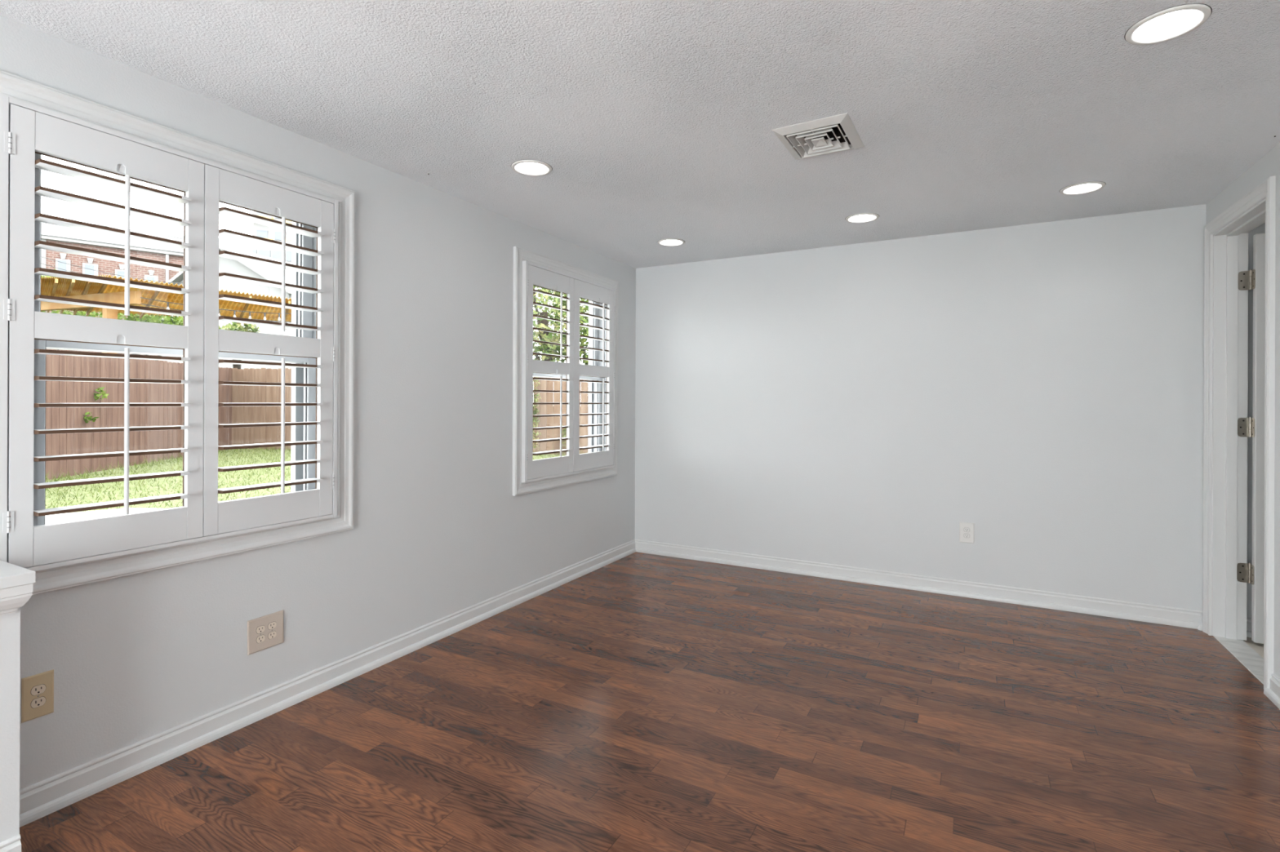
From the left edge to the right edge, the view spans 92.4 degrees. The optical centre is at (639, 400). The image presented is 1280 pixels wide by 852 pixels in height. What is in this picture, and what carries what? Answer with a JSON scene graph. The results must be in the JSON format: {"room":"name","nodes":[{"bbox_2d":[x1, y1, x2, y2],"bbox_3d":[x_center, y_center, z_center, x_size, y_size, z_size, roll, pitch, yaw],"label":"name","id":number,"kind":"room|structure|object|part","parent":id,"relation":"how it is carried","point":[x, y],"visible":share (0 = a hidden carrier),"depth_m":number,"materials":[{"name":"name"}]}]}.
{"room":"empty living room","nodes":[
{"label":"empty living room","id":0,"kind":"room"},
{"bbox_2d":[0,560,35,851],"bbox_3d":[-2.048,0.878,1.276,0.299,0.822,1.087,0,0,28],"label":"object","id":1,"kind":"structure","parent":0,"point":[16,583],"depth_m":1.67,"materials":[{"name":"paint"}]},
{"bbox_3d":[-1.938,1.240,1.227,0.029,0.100,1.028,0,0,28],"label":"trim","id":2,"kind":"part","parent":1,"relation":"part of","materials":[{"name":"paint"}]},
{"bbox_2d":[0,15,635,790],"bbox_3d":[-1.895,0.080,2.071,0.190,2.820,8.050,0,0,28],"label":"wall","id":3,"kind":"structure","parent":0,"point":[440,531],"depth_m":2.98,"materials":[{"name":"paint"}]},
{"bbox_2d":[21,669,53,723],"bbox_3d":[-1.873,0.918,1.909,0.007,0.135,0.074,0,0,28],"label":"wall outlet","id":4,"kind":"object","parent":3,"relation":"attached to","point":[37,690],"visible":1,"depth_m":1.91,"materials":[{"name":"beige plastic"}]},
{"bbox_2d":[30,696,45,708],"bbox_3d":[-1.871,0.938,1.908,0.003,0.029,0.036,0,0,28],"label":"receptacle","id":5,"kind":"object","parent":4,"relation":"attached to","point":[36,702],"depth_m":1.91,"materials":[{"name":"beige plastic"}]},
{"bbox_2d":[31,684,45,695],"bbox_3d":[-1.871,0.899,1.908,0.003,0.029,0.036,0,0,28],"label":"receptacle","id":6,"kind":"object","parent":4,"relation":"attached to","point":[36,689],"depth_m":1.91,"materials":[{"name":"beige plastic"}]},
{"bbox_2d":[0,70,355,595],"bbox_3d":[-1.759,-0.191,2.362,0.311,1.579,1.292,0,0,28],"label":"window","id":7,"kind":"structure","parent":3,"relation":"in","point":[15,90],"depth_m":2.32,"materials":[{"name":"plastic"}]},
{"bbox_2d":[2,103,204,568],"bbox_3d":[-1.764,-0.189,2.055,0.120,1.388,0.536,0,0,32],"label":"window shutter","id":8,"kind":"object","parent":7,"relation":"attached to","point":[30,133],"visible":0.98,"depth_m":2.01,"materials":[{"name":"paint"}]},
{"bbox_3d":[-1.764,0.446,2.062,0.026,0.118,0.416,0,0,28],"label":"rail","id":9,"kind":"part","parent":8,"relation":"part of","materials":[{"name":"paint"}]},
{"bbox_3d":[-1.761,-0.232,2.062,0.026,0.081,0.416,0,0,28],"label":"divider rail","id":10,"kind":"part","parent":8,"relation":"part of","materials":[{"name":"paint"}]},
{"bbox_3d":[-1.759,-0.825,2.062,0.026,0.116,0.416,0,0,28],"label":"rail","id":11,"kind":"part","parent":8,"relation":"part of","materials":[{"name":"paint"}]},
{"bbox_3d":[-1.711,0.101,2.044,0.018,0.554,0.013,0,0,28],"label":"tilt rod","id":12,"kind":"part","parent":8,"relation":"part of","materials":[{"name":"paint"}]},
{"bbox_3d":[-1.709,-0.517,2.044,0.018,0.465,0.013,0,0,28],"label":"tilt rod","id":13,"kind":"part","parent":8,"relation":"part of","materials":[{"name":"paint"}]},
{"bbox_3d":[-1.738,-0.195,2.407,0.234,1.392,1.042,0,0,28],"label":"frame","id":14,"kind":"part","parent":7,"relation":"part of","materials":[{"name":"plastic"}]},
{"bbox_3d":[-1.778,-0.526,2.429,0.037,0.704,0.998,0,0,28],"label":"sash","id":15,"kind":"part","parent":7,"relation":"part of","materials":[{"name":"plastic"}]},
{"bbox_3d":[-1.744,0.134,2.409,0.037,0.708,0.998,0,0,28],"label":"sash","id":16,"kind":"part","parent":7,"relation":"part of","materials":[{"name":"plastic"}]},
{"bbox_2d":[203,164,337,536],"bbox_3d":[-1.506,-0.188,2.529,0.120,1.388,0.538,0,0,32],"label":"window shutter","id":17,"kind":"object","parent":7,"relation":"attached to","point":[222,186],"visible":1,"depth_m":2.49,"materials":[{"name":"paint"}]},
{"bbox_3d":[-1.517,0.447,2.519,0.026,0.118,0.413,0,0,28],"label":"rail","id":18,"kind":"part","parent":17,"relation":"part of","materials":[{"name":"paint"}]},
{"bbox_3d":[-1.514,-0.231,2.519,0.026,0.081,0.413,0,0,28],"label":"divider rail","id":19,"kind":"part","parent":17,"relation":"part of","materials":[{"name":"paint"}]},
{"bbox_3d":[-1.512,-0.824,2.519,0.026,0.116,0.413,0,0,28],"label":"rail","id":20,"kind":"part","parent":17,"relation":"part of","materials":[{"name":"paint"}]},
{"bbox_3d":[-1.461,0.102,2.507,0.018,0.554,0.013,0,0,28],"label":"tilt rod","id":21,"kind":"part","parent":17,"relation":"part of","materials":[{"name":"paint"}]},
{"bbox_3d":[-1.458,-0.516,2.507,0.018,0.465,0.013,0,0,28],"label":"tilt rod","id":22,"kind":"part","parent":17,"relation":"part of","materials":[{"name":"paint"}]},
{"bbox_2d":[247,609,284,655],"bbox_3d":[-1.538,0.952,2.523,0.007,0.137,0.146,0,1,28],"label":"wall outlet","id":23,"kind":"object","parent":3,"relation":"attached to","point":[265,632],"visible":1,"depth_m":2.52,"materials":[{"name":"beige plastic"}]},
{"bbox_2d":[256,635,265,643],"bbox_3d":[-1.547,0.971,2.502,0.003,0.029,0.036,0,1,28],"label":"receptacle","id":24,"kind":"object","parent":23,"relation":"attached to","point":[260,638],"depth_m":2.50,"materials":[{"name":"beige plastic"}]},
{"bbox_2d":[256,625,265,633],"bbox_3d":[-1.547,0.932,2.501,0.003,0.029,0.036,0,1,28],"label":"receptacle","id":25,"kind":"object","parent":23,"relation":"attached to","point":[260,628],"depth_m":2.50,"materials":[{"name":"beige plastic"}]},
{"bbox_2d":[267,631,276,639],"bbox_3d":[-1.524,0.971,2.543,0.003,0.029,0.036,0,1,28],"label":"receptacle","id":26,"kind":"object","parent":23,"relation":"attached to","point":[271,634],"depth_m":2.54,"materials":[{"name":"beige plastic"}]},
{"bbox_2d":[267,621,276,630],"bbox_3d":[-1.524,0.932,2.543,0.003,0.029,0.036,0,1,28],"label":"receptacle","id":27,"kind":"object","parent":23,"relation":"attached to","point":[272,625],"depth_m":2.54,"materials":[{"name":"beige plastic"}]},
{"bbox_2d":[19,539,635,827],"bbox_3d":[-1.803,1.240,2.019,0.029,0.100,7.450,0,0,28],"label":"baseboard","id":28,"kind":"structure","parent":3,"relation":"attached to","point":[42,798],"depth_m":2.48,"materials":[{"name":"paint"}]},
{"bbox_2d":[512,246,617,496],"bbox_3d":[-0.597,-0.187,4.513,0.311,1.579,1.301,0,0,28],"label":"window","id":29,"kind":"structure","parent":3,"relation":"in","point":[522,257],"depth_m":4.22,"materials":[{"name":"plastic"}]},
{"bbox_2d":[525,264,573,479],"bbox_3d":[-0.615,-0.184,4.182,0.119,1.388,0.535,0,0,32],"label":"window shutter","id":30,"kind":"object","parent":29,"relation":"attached to","point":[536,277],"visible":0.96,"depth_m":4.17,"materials":[{"name":"paint"}]},
{"bbox_3d":[-0.615,0.451,4.189,0.026,0.118,0.411,0,0,28],"label":"rail","id":31,"kind":"part","parent":30,"relation":"part of","materials":[{"name":"paint"}]},
{"bbox_3d":[-0.612,-0.228,4.189,0.026,0.081,0.411,0,0,28],"label":"divider rail","id":32,"kind":"part","parent":30,"relation":"part of","materials":[{"name":"paint"}]},
{"bbox_3d":[-0.610,-0.820,4.189,0.026,0.116,0.411,0,0,28],"label":"rail","id":33,"kind":"part","parent":30,"relation":"part of","materials":[{"name":"paint"}]},
{"bbox_3d":[-0.543,0.106,4.205,0.018,0.554,0.013,0,0,28],"label":"tilt rod","id":34,"kind":"part","parent":30,"relation":"part of","materials":[{"name":"paint"}]},
{"bbox_3d":[-0.541,-0.513,4.205,0.018,0.465,0.013,0,0,28],"label":"tilt rod","id":35,"kind":"part","parent":30,"relation":"part of","materials":[{"name":"paint"}]},
{"bbox_3d":[-0.625,-0.521,4.563,0.037,0.704,1.116,0,0,28],"label":"sash","id":36,"kind":"part","parent":29,"relation":"part of","materials":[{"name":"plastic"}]},
{"bbox_3d":[-0.591,0.139,4.543,0.037,0.708,1.116,0,0,28],"label":"sash","id":37,"kind":"part","parent":29,"relation":"part of","materials":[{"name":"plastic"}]},
{"bbox_2d":[573,279,615,471],"bbox_3d":[-0.350,-0.183,4.672,0.118,1.388,0.573,0,0,32],"label":"window shutter","id":38,"kind":"object","parent":29,"relation":"attached to","point":[582,290],"visible":0.97,"depth_m":4.66,"materials":[{"name":"paint"}]},
{"bbox_3d":[-0.354,-0.227,4.666,0.026,0.081,0.415,0,0,28],"label":"divider rail","id":39,"kind":"part","parent":38,"relation":"part of","materials":[{"name":"paint"}]},
{"bbox_3d":[-0.357,0.452,4.666,0.026,0.118,0.415,0,0,28],"label":"rail","id":40,"kind":"part","parent":38,"relation":"part of","materials":[{"name":"paint"}]},
{"bbox_3d":[-0.352,-0.819,4.666,0.026,0.116,0.415,0,0,28],"label":"rail","id":41,"kind":"part","parent":38,"relation":"part of","materials":[{"name":"paint"}]},
{"bbox_3d":[-0.282,0.107,4.689,0.018,0.554,0.013,0,0,28],"label":"tilt rod","id":42,"kind":"part","parent":38,"relation":"part of","materials":[{"name":"paint"}]},
{"bbox_3d":[-0.280,-0.512,4.689,0.018,0.465,0.013,0,0,28],"label":"tilt rod","id":43,"kind":"part","parent":38,"relation":"part of","materials":[{"name":"paint"}]},
{"bbox_3d":[-0.586,-0.190,4.541,0.234,1.392,1.160,0,0,28],"label":"frame","id":44,"kind":"part","parent":29,"relation":"part of","materials":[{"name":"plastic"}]},
{"bbox_2d":[0,0,1279,268],"bbox_3d":[0.921,-1.139,0.553,6.240,0.001,7.490,0,0,28],"label":"ceiling","id":45,"kind":"structure","parent":0,"point":[653,121],"depth_m":2.31,"materials":[{"name":"white paint"}]},
{"bbox_2d":[511,160,552,176],"bbox_3d":[-0.531,-1.186,3.014,0.201,0.098,0.201,0,0,28],"label":"ceiling light","id":46,"kind":"object","parent":45,"relation":"attached to","point":[526,167],"visible":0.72,"depth_m":3.06,"materials":[{"name":"white plastic"}]},
{"bbox_2d":[657,238,684,246],"bbox_3d":[0.224,-1.183,4.413,0.201,0.098,0.201,0,0,28],"label":"ceiling light","id":47,"kind":"object","parent":45,"relation":"attached to","point":[668,242],"visible":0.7,"depth_m":4.47,"materials":[{"name":"white plastic"}]},
{"bbox_2d":[771,112,864,159],"bbox_3d":[0.779,-1.209,2.662,0.308,0.182,0.364,0,0,30],"label":"ceiling vent","id":48,"kind":"object","parent":45,"relation":"in","point":[837,133],"visible":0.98,"depth_m":2.64,"materials":[{"name":"metal"}]},
{"bbox_2d":[844,213,879,223],"bbox_3d":[1.380,-1.179,3.811,0.201,0.098,0.201,0,0,28],"label":"ceiling light","id":49,"kind":"object","parent":45,"relation":"attached to","point":[861,217],"visible":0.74,"depth_m":3.86,"materials":[{"name":"white plastic"}]},
{"bbox_2d":[1059,181,1106,195],"bbox_3d":[2.356,-1.175,3.267,0.201,0.098,0.201,0,0,28],"label":"ceiling light","id":50,"kind":"object","parent":45,"relation":"attached to","point":[1083,188],"visible":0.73,"depth_m":3.31,"materials":[{"name":"white plastic"}]},
{"bbox_2d":[1124,3,1212,45],"bbox_3d":[1.593,-1.178,1.855,0.201,0.098,0.201,0,0,28],"label":"ceiling light","id":51,"kind":"object","parent":45,"relation":"attached to","point":[1169,24],"visible":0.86,"depth_m":1.88,"materials":[{"name":"white plastic"}]},
{"bbox_2d":[19,551,1279,851],"bbox_3d":[-0.169,1.371,1.136,3.745,0.150,7.450,0,0,28],"label":"floor","id":52,"kind":"structure","parent":0,"point":[638,702],"depth_m":2.35,"materials":[{"name":"brown wood"}]},
{"bbox_2d":[635,204,1265,617],"bbox_3d":[2.734,0.098,3.918,6.200,2.820,0.200,0,0,28],"label":"wall","id":53,"kind":"structure","parent":0,"point":[1038,387],"depth_m":4.15,"materials":[{"name":"paint"}]},
{"bbox_2d":[635,539,1202,629],"bbox_3d":[1.592,1.253,4.402,3.738,0.100,0.029,0,0,28],"label":"baseboard","id":54,"kind":"structure","parent":53,"relation":"attached to","point":[1174,616],"depth_m":4.14,"materials":[{"name":"paint"}]},
{"bbox_2d":[959,521,973,543],"bbox_3d":[2.183,0.881,4.096,0.086,0.135,0.007,0,0,28],"label":"wall outlet","id":55,"kind":"object","parent":53,"relation":"attached to","point":[966,529],"visible":1,"depth_m":4.09,"materials":[{"name":"white plastic"}]},
{"bbox_2d":[964,533,969,537],"bbox_3d":[2.181,0.900,4.094,0.036,0.029,0.003,0,0,28],"label":"receptacle","id":56,"kind":"object","parent":55,"relation":"attached to","point":[966,535],"depth_m":4.09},
{"bbox_2d":[964,527,969,532],"bbox_3d":[2.182,0.862,4.094,0.036,0.029,0.003,0,0,28],"label":"receptacle","id":57,"kind":"object","parent":55,"relation":"attached to","point":[966,529],"depth_m":4.09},
{"bbox_2d":[1246,617,1251,637],"bbox_3d":[4.373,1.270,2.900,2.341,0.100,0.029,0,0,28],"label":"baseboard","id":58,"kind":"structure","parent":53,"relation":"attached to","point":[1248,620],"depth_m":3.42,"materials":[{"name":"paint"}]},
{"bbox_2d":[1213,635,1263,684],"bbox_3d":[3.070,1.357,3.065,0.120,0.104,0.707,0,0,28],"label":"floor","id":59,"kind":"structure","parent":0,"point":[1240,650],"depth_m":3.15,"materials":[{"name":"grey wood"}]},
{"bbox_2d":[1205,142,1279,679],"bbox_3d":[1.532,0.093,0.221,0.120,2.820,7.450,0,0,28],"label":"wall","id":60,"kind":"structure","parent":0,"point":[1268,165],"depth_m":2.71,"materials":[{"name":"paint"}]},
{"bbox_2d":[1202,175,1275,689],"bbox_3d":[3.384,0.158,2.900,0.879,2.305,0.867,0,0,28],"label":"door frame","id":61,"kind":"structure","parent":60,"relation":"in","point":[1227,572],"depth_m":3.35,"materials":[{"name":"paint"}]},
{"bbox_2d":[1263,673,1279,709],"bbox_3d":[1.246,1.252,-0.144,0.029,0.100,6.542,0,0,28],"label":"baseboard","id":62,"kind":"structure","parent":60,"relation":"attached to","point":[1273,693],"depth_m":2.68,"materials":[{"name":"paint"}]},
{"bbox_2d":[1243,636,1263,657],"bbox_3d":[2.612,1.385,-0.366,2.335,0.144,7.450,0,0,28],"label":"floor","id":63,"kind":"structure","parent":0,"point":[1258,647],"depth_m":3.29,"materials":[{"name":"beige tile"}]},
{"label":"outside","id":64,"kind":"structure","parent":0,"visible":0},
{"bbox_2d":[249,211,292,242],"bbox_3d":[-56.841,-15.098,101.556,10.417,32.347,13.200,0,0,-16],"label":"apartment block","id":65,"kind":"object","parent":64,"point":[259,230],"visible":0.03,"depth_m":95.44,"materials":[{"name":"white"}]},
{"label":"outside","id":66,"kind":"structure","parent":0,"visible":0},
{"bbox_2d":[45,410,587,523],"bbox_3d":[-28.196,1.207,37.558,79.805,0.400,90.000,0,0,28],"label":"ground","id":67,"kind":"structure","parent":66,"point":[48,500],"depth_m":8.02,"materials":[{"name":"green plant"}]},
{"bbox_2d":[40,268,102,351],"bbox_3d":[-19.228,-1.695,20.210,4.020,5.685,2.435,0,0,19],"label":"leafy tree","id":68,"kind":"object","parent":67,"relation":"on","point":[94,313],"visible":0.06,"depth_m":19.80,"materials":[{"name":"green plant"}]},
{"bbox_2d":[44,507,164,524],"bbox_3d":[-4.995,1.103,5.449,1.050,0.090,1.350,0,0,28],"label":"paving slab","id":69,"kind":"object","parent":67,"relation":"on","point":[51,519],"visible":0.2,"depth_m":5.69,"materials":[{"name":"concrete"}]},
{"bbox_2d":[45,348,232,479],"bbox_3d":[-8.408,0.224,9.446,0.176,1.921,9.100,0,0,-12],"label":"fence","id":70,"kind":"object","parent":67,"relation":"on","point":[60,366],"visible":0.35,"depth_m":9.74,"materials":[{"name":"brown wood"}]},
{"bbox_2d":[83,412,98,423],"bbox_3d":[-8.194,0.260,9.117,0.332,0.195,0.166,0,0,28],"label":"twig","id":71,"kind":"object","parent":70,"relation":"attached to","point":[89,419],"visible":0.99,"depth_m":9.10,"materials":[{"name":"green plant"}]},
{"bbox_2d":[93,386,108,400],"bbox_3d":[-8.220,-0.106,9.349,0.359,0.221,0.186,0,0,28],"label":"twig","id":72,"kind":"object","parent":70,"relation":"attached to","point":[104,394],"visible":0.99,"depth_m":9.32,"materials":[{"name":"green plant"}]},
{"bbox_2d":[95,312,182,360],"bbox_3d":[-14.178,-0.848,17.896,2.022,4.032,2.963,0,0,28],"label":"leafy tree","id":73,"kind":"object","parent":67,"relation":"on","point":[146,318],"visible":0.2,"depth_m":17.42,"materials":[{"name":"green plant"}]},
{"bbox_2d":[40,222,253,360],"bbox_3d":[-41.803,-6.666,52.681,13.968,15.600,9.800,0,0,-40],"label":"house","id":74,"kind":"structure","parent":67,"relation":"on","point":[52,233],"depth_m":47.53,"materials":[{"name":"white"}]},
{"bbox_3d":[-43.003,-9.603,45.641,0.476,1.700,0.010,0,0,-40],"label":"pane","id":75,"kind":"part","parent":74,"relation":"part of","materials":[{"name":"white glass"}]},
{"bbox_3d":[-41.846,-9.492,46.614,0.547,1.700,0.010,0,0,-40],"label":"pane","id":76,"kind":"part","parent":74,"relation":"part of","materials":[{"name":"white glass"}]},
{"bbox_3d":[-38.785,-11.979,49.192,13.868,0.250,0.400,0,0,-40],"label":"cornice","id":77,"kind":"part","parent":74,"relation":"part of","materials":[{"name":"white"}]},
{"bbox_3d":[-40.441,-9.253,47.796,0.480,1.700,0.010,0,0,-40],"label":"pane","id":78,"kind":"part","parent":74,"relation":"part of","materials":[{"name":"white glass"}]},
{"bbox_3d":[-39.067,-9.050,48.951,0.520,1.700,0.010,0,0,-40],"label":"pane","id":79,"kind":"part","parent":74,"relation":"part of","materials":[{"name":"white glass"}]},
{"bbox_2d":[40,275,291,353],"bbox_3d":[-11.472,-0.610,14.434,7.250,3.564,6.339,0,0,-27],"label":"roof","id":80,"kind":"structure","parent":67,"relation":"on","point":[58,287],"depth_m":13.34,"materials":[{"name":"brown wood"}]},
{"bbox_3d":[-11.195,-0.407,12.950,0.190,3.160,0.190,0,0,28],"label":"post","id":81,"kind":"part","parent":80,"relation":"part of","materials":[{"name":"brown wood"}]},
{"bbox_2d":[140,297,183,311],"bbox_3d":[-9.858,-1.988,12.653,0.068,0.196,0.700,0,0,42],"label":"string lights","id":82,"kind":"object","parent":80,"relation":"hanging from","point":[167,308],"depth_m":12.69},
{"bbox_2d":[218,308,291,321],"bbox_3d":[-8.715,-1.941,13.920,0.068,0.217,1.433,0,0,42],"label":"string lights","id":83,"kind":"object","parent":80,"relation":"hanging from","point":[234,316],"depth_m":13.92},
{"bbox_2d":[161,244,291,369],"bbox_3d":[-17.740,-2.819,29.405,7.932,8.094,5.600,0,0,16],"label":"house","id":84,"kind":"structure","parent":67,"relation":"on","point":[226,265],"depth_m":26.69,"materials":[{"name":"white"}]},
{"bbox_2d":[218,321,262,369],"bbox_3d":[-12.890,-0.788,19.514,1.675,3.922,1.682,0,0,28],"label":"leafy tree","id":85,"kind":"object","parent":67,"relation":"on","point":[234,326],"visible":0.16,"depth_m":19.41,"materials":[{"name":"green plant"}]},
{"bbox_2d":[218,238,291,262],"bbox_3d":[-50.947,-10.046,87.012,11.602,22.290,12.120,0,0,-12],"label":"apartment block","id":86,"kind":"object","parent":67,"relation":"on","point":[271,252],"visible":0.03,"depth_m":81.12,"materials":[{"name":"white"}]},
{"bbox_2d":[231,368,588,454],"bbox_3d":[-4.564,0.238,13.196,9.546,1.922,0.169,0,0,9],"label":"fence","id":87,"kind":"object","parent":67,"relation":"on","point":[240,393],"visible":0.12,"depth_m":13.69,"materials":[{"name":"brown wood"}]},
{"bbox_2d":[532,377,565,449],"bbox_3d":[-1.845,0.206,12.507,1.002,1.694,0.183,0,0,10],"label":"climbing vine","id":88,"kind":"object","parent":87,"relation":"attached to","point":[535,424],"visible":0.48,"depth_m":12.54,"materials":[{"name":"green plant"}]},
{"bbox_2d":[533,285,588,362],"bbox_3d":[-2.538,-1.441,15.648,2.650,5.309,5.548,0,0,-4],"label":"leafy tree","id":89,"kind":"object","parent":67,"relation":"on","point":[542,323],"visible":0.22,"depth_m":13.92,"materials":[{"name":"green plant"}]},
{"bbox_2d":[548,291,588,364],"bbox_3d":[-1.209,-1.098,14.688,1.982,4.634,1.996,0,0,28],"label":"leafy tree","id":90,"kind":"object","parent":67,"relation":"on","point":[584,331],"visible":0.09,"depth_m":14.27,"materials":[{"name":"green plant"}]},
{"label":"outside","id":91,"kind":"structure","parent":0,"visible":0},
{"bbox_2d":[40,198,226,284],"bbox_3d":[-18.857,-6.425,25.001,8.906,2.985,4.013,0,0,0],"label":"overhead wires","id":92,"kind":"object","parent":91,"point":[42,198],"visible":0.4,"depth_m":24.41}
]}

